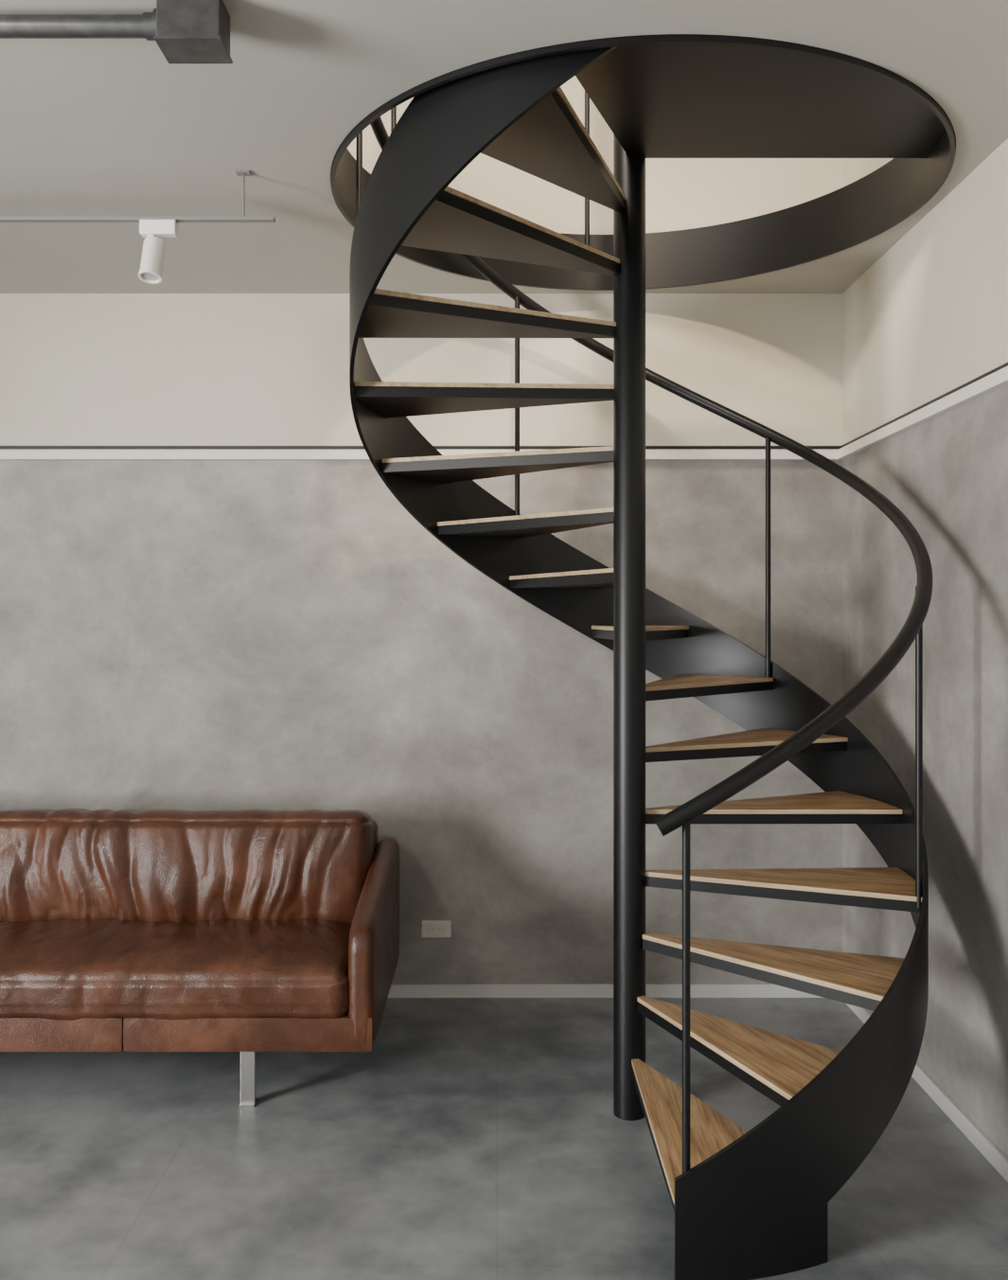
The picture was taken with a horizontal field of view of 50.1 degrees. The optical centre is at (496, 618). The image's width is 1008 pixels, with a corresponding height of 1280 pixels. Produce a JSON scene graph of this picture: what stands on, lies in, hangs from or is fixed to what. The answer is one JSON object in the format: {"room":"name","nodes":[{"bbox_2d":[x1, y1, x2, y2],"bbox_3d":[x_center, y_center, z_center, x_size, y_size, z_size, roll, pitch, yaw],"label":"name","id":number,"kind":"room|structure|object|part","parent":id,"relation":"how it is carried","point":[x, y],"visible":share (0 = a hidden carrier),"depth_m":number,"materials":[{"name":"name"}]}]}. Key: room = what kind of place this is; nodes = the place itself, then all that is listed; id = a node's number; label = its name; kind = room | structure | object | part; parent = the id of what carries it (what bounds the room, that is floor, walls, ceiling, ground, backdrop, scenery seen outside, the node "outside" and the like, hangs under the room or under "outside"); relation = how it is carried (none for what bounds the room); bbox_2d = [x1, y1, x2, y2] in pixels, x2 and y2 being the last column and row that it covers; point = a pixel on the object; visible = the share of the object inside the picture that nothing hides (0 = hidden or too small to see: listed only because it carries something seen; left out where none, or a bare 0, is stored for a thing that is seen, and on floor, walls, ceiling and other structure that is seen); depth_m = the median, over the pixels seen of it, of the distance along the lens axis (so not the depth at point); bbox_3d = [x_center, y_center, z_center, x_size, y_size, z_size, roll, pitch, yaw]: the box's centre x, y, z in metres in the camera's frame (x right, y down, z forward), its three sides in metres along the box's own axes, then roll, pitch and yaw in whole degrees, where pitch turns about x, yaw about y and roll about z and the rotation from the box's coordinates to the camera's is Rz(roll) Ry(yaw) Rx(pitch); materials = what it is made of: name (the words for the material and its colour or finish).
{"room":"living room","nodes":[
{"label":"living room","id":0,"kind":"room"},
{"bbox_2d":[0,75,842,983],"bbox_3d":[-1.315,-1.250,4.350,5.669,5.500,0.150,0,0,0],"label":"wall","id":1,"kind":"structure","parent":0,"point":[195,635],"depth_m":4.28,"materials":[{"name":"concrete"}]},
{"bbox_2d":[0,449,837,460],"bbox_3d":[-1.329,-0.644,4.261,5.341,0.037,0.028,0,0,0],"label":"molding","id":2,"kind":"object","parent":1,"relation":"attached to","point":[5,454],"visible":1,"depth_m":4.25,"materials":[{"name":"white paint"}]},
{"bbox_2d":[0,448,838,449],"bbox_3d":[-1.319,-0.666,4.272,5.363,0.006,0.006,0,0,0],"label":"strip","id":3,"kind":"object","parent":1,"relation":"attached to","point":[0,449],"visible":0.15,"depth_m":4.27,"materials":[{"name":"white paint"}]},
{"bbox_2d":[0,445,840,448],"bbox_3d":[-1.321,-0.675,4.269,5.357,0.012,0.012,0,0,0],"label":"black reveal","id":4,"kind":"object","parent":1,"relation":"attached to","point":[1,447],"visible":0.73,"depth_m":4.26,"materials":[{"name":"black"}]},
{"bbox_2d":[421,920,451,937],"bbox_3d":[-0.240,1.230,4.269,0.118,0.068,0.012,0,0,0],"label":"wall outlet","id":5,"kind":"object","parent":1,"relation":"attached to","point":[429,928],"visible":1,"depth_m":4.27,"materials":[{"name":"white plastic"}]},
{"bbox_3d":[-0.240,1.230,4.266,0.080,0.044,0.003,0,0,0],"label":"socket panel","id":6,"kind":"part","parent":5,"relation":"part of","materials":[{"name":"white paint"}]},
{"bbox_2d":[388,983,823,997],"bbox_3d":[-1.321,1.474,4.269,5.357,0.052,0.012,0,0,0],"label":"baseboard","id":7,"kind":"structure","parent":1,"relation":"attached to","point":[397,990],"depth_m":4.26,"materials":[{"name":"white paint"}]},
{"bbox_2d":[0,997,1007,1279],"bbox_3d":[-1.315,1.560,0.537,5.669,0.120,7.775,0,0,0],"label":"floor","id":8,"kind":"structure","parent":0,"point":[475,1138],"depth_m":2.96,"materials":[{"name":"concrete"}]},
{"bbox_2d":[0,808,399,1107],"bbox_3d":[-1.421,1.090,3.697,2.098,0.819,0.926,0,0,0],"label":"leather sofa","id":9,"kind":"object","parent":8,"relation":"on","point":[246,932],"visible":1,"depth_m":3.57,"materials":[{"name":"brown leather"}]},
{"bbox_3d":[-1.430,1.258,3.690,0.600,0.105,0.870,0,0,0],"label":"panel","id":10,"kind":"part","parent":9,"relation":"part of","materials":[{"name":"brown leather"}]},
{"bbox_2d":[0,917,352,1020],"bbox_3d":[-1.421,1.132,3.585,1.952,0.206,0.702,0,0,0],"label":"seat cushion","id":11,"kind":"object","parent":9,"relation":"on","point":[52,968],"depth_m":3.27,"materials":[{"name":"brown leather"}]},
{"bbox_2d":[0,808,373,923],"bbox_3d":[-1.421,0.907,3.856,1.950,0.452,0.342,0,0,0],"label":"cushion","id":12,"kind":"object","parent":9,"relation":"on","point":[63,865],"depth_m":3.72,"materials":[{"name":"brown leather"}]},
{"bbox_3d":[-0.768,1.403,3.330,0.046,0.195,0.014,0,0,0],"label":"leg","id":13,"kind":"part","parent":9,"relation":"part of","materials":[{"name":"silver metal"}]},
{"bbox_3d":[-0.752,1.258,3.690,0.755,0.105,0.870,0,0,0],"label":"panel","id":14,"kind":"part","parent":9,"relation":"part of","materials":[{"name":"brown leather"}]},
{"bbox_3d":[-1.421,1.000,4.060,1.941,0.484,0.134,0,0,0],"label":"frame","id":15,"kind":"part","parent":9,"relation":"part of","materials":[{"name":"brown leather"}]},
{"bbox_3d":[-0.412,1.073,3.705,0.080,0.475,0.910,0,0,0],"label":"arm","id":16,"kind":"part","parent":9,"relation":"part of","materials":[{"name":"brown leather"}]},
{"bbox_2d":[330,34,955,1279],"bbox_3d":[0.411,-0.480,3.284,1.812,3.960,1.812,0,0,0],"label":"spiral staircase","id":17,"kind":"structure","parent":8,"relation":"on","point":[752,1204],"depth_m":3.14,"materials":[{"name":"black metal"}]},
{"bbox_2d":[355,386,613,418],"bbox_3d":[-0.068,-0.679,3.274,0.787,0.031,0.352,0,0,23],"label":"stair tread","id":18,"kind":"object","parent":17,"relation":"on","point":[375,401],"depth_m":3.27,"materials":[{"name":"black metal"}]},
{"bbox_2d":[358,293,616,337],"bbox_3d":[-0.033,-0.864,3.094,0.787,0.031,0.352,0,0,0],"label":"stair tread","id":19,"kind":"object","parent":17,"relation":"on","point":[387,315],"depth_m":3.12,"materials":[{"name":"black metal"}]},
{"bbox_2d":[382,450,613,483],"bbox_3d":[-0.030,-0.495,3.453,0.352,0.031,0.787,0,0,-45],"label":"stair tread","id":20,"kind":"object","parent":17,"relation":"on","point":[454,468],"depth_m":3.47,"materials":[{"name":"black metal"}]},
{"bbox_2d":[401,191,620,275],"bbox_3d":[0.067,-1.048,2.941,0.787,0.031,0.352,0,0,-23],"label":"stair tread","id":21,"kind":"object","parent":17,"relation":"on","point":[453,222],"depth_m":2.94,"materials":[{"name":"black metal"}]},
{"bbox_2d":[437,511,613,538],"bbox_3d":[0.072,-0.311,3.605,0.352,0.031,0.787,0,0,-23],"label":"stair tread","id":22,"kind":"object","parent":17,"relation":"on","point":[519,526],"depth_m":3.61,"materials":[{"name":"black metal"}]},
{"bbox_2d":[480,89,625,212],"bbox_3d":[0.219,-1.232,2.837,0.787,0.031,0.352,0,0,-45],"label":"stair tread","id":23,"kind":"object","parent":17,"relation":"on","point":[550,143],"depth_m":2.80,"materials":[{"name":"black metal"}]},
{"bbox_2d":[510,571,613,588],"bbox_3d":[0.226,-0.128,3.705,0.352,0.031,0.787,0,0,0],"label":"stair tread","id":24,"kind":"object","parent":17,"relation":"on","point":[561,579],"depth_m":3.70,"materials":[{"name":"black metal"}]},
{"bbox_2d":[592,629,688,640],"bbox_3d":[0.406,0.057,3.740,0.352,0.031,0.787,0,0,23],"label":"stair tread","id":25,"kind":"object","parent":17,"relation":"on","point":[597,634],"depth_m":3.79,"materials":[{"name":"black metal"}]},
{"bbox_3d":[0.402,-0.923,3.270,1.705,2.832,1.705,0,0,0],"label":"handrail","id":26,"kind":"part","parent":17,"relation":"part of","materials":[{"name":"black metal"}]},
{"bbox_2d":[631,1064,675,1211],"bbox_3d":[0.578,1.345,2.835,0.352,0.031,0.787,0,0,0],"label":"stair tread","id":27,"kind":"object","parent":17,"relation":"on","point":[656,1093],"depth_m":2.88,"materials":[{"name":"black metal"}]},
{"bbox_2d":[645,681,772,701],"bbox_3d":[0.585,0.240,3.703,0.787,0.031,0.352,0,0,-45],"label":"stair tread","id":28,"kind":"object","parent":17,"relation":"on","point":[654,690],"depth_m":3.55,"materials":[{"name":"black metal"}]},
{"bbox_2d":[638,1001,788,1105],"bbox_3d":[0.732,1.161,2.935,0.352,0.031,0.787,0,0,-23],"label":"stair tread","id":29,"kind":"object","parent":17,"relation":"on","point":[756,1057],"depth_m":2.88,"materials":[{"name":"brown wood"}]},
{"bbox_2d":[645,741,847,762],"bbox_3d":[0.737,0.424,3.599,0.787,0.031,0.352,0,0,-23],"label":"stair tread","id":30,"kind":"object","parent":17,"relation":"on","point":[678,750],"depth_m":3.41,"materials":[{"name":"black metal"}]},
{"bbox_3d":[0.690,-1.419,2.829,1.234,0.050,0.882,0,0,0],"label":"landing plate","id":31,"kind":"part","parent":17,"relation":"part of","materials":[{"name":"black metal"}]},
{"bbox_2d":[642,939,881,1011],"bbox_3d":[0.835,0.977,3.087,0.352,0.031,0.787,0,0,-45],"label":"stair tread","id":32,"kind":"object","parent":17,"relation":"on","point":[854,979],"depth_m":2.97,"materials":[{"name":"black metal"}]},
{"bbox_2d":[645,814,902,824],"bbox_3d":[0.837,0.609,3.446,0.787,0.031,0.352,0,0,0],"label":"stair tread","id":33,"kind":"object","parent":17,"relation":"on","point":[891,819],"depth_m":3.27,"materials":[{"name":"black metal"}]},
{"bbox_2d":[645,876,921,912],"bbox_3d":[0.872,0.792,3.266,0.787,0.031,0.352,0,0,23],"label":"stair tread","id":34,"kind":"object","parent":17,"relation":"on","point":[887,893],"depth_m":3.11,"materials":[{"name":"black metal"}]},
{"bbox_2d":[0,0,1007,293],"bbox_3d":[-1.315,-1.363,0.537,5.369,0.154,7.475,0,0,0],"label":"ceiling","id":35,"kind":"structure","parent":0,"point":[89,127],"depth_m":2.71,"materials":[{"name":"paint"}]},
{"bbox_2d":[0,0,232,63],"bbox_3d":[-2.283,-1.237,2.263,3.434,0.098,0.103,0,0,0],"label":"conduit","id":36,"kind":"object","parent":35,"relation":"attached to","point":[186,31],"visible":1,"depth_m":2.24,"materials":[{"name":"grey metal"}]},
{"bbox_3d":[-0.635,-1.191,2.263,0.138,0.006,0.103,0,0,0],"label":"box lid","id":37,"kind":"part","parent":36,"relation":"part of","materials":[{"name":"grey metal"}]},
{"bbox_2d":[0,169,275,284],"bbox_3d":[-1.920,-1.127,3.107,2.560,0.318,0.088,0,0,0],"label":"track light","id":38,"kind":"object","parent":35,"relation":"attached to","point":[152,228],"visible":1,"depth_m":3.10,"materials":[{"name":"grey metal"}]},
{"bbox_3d":[-1.920,-1.149,3.110,2.560,0.010,0.024,0,0,0],"label":"rail","id":39,"kind":"part","parent":38,"relation":"part of","materials":[{"name":"grey metal"}]},
{"bbox_3d":[-0.730,-1.217,3.110,0.006,0.138,0.006,0,0,0],"label":"suspension rod","id":40,"kind":"part","parent":38,"relation":"part of","materials":[{"name":"grey metal"}]},
{"bbox_2d":[842,138,1007,1158],"bbox_3d":[1.444,-1.250,0.537,0.150,5.500,7.475,0,0,0],"label":"wall","id":41,"kind":"structure","parent":0,"point":[929,318],"depth_m":3.30,"materials":[{"name":"concrete"}]},
{"bbox_2d":[835,365,1007,460],"bbox_3d":[1.355,-0.644,0.537,0.028,0.037,7.475,0,0,0],"label":"molding","id":42,"kind":"object","parent":41,"relation":"attached to","point":[999,379],"visible":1,"depth_m":3.34,"materials":[{"name":"white paint"}]},
{"bbox_2d":[840,361,1007,447],"bbox_3d":[1.363,-0.675,0.537,0.012,0.012,7.475,0,0,0],"label":"black reveal","id":43,"kind":"object","parent":41,"relation":"attached to","point":[1005,364],"visible":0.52,"depth_m":3.36,"materials":[{"name":"black"}]},
{"bbox_2d":[846,1003,1007,1182],"bbox_3d":[1.363,1.474,0.537,0.012,0.052,7.475,0,0,0],"label":"baseboard","id":44,"kind":"structure","parent":41,"relation":"attached to","point":[985,1146],"depth_m":3.17,"materials":[{"name":"white paint"}]}
]}

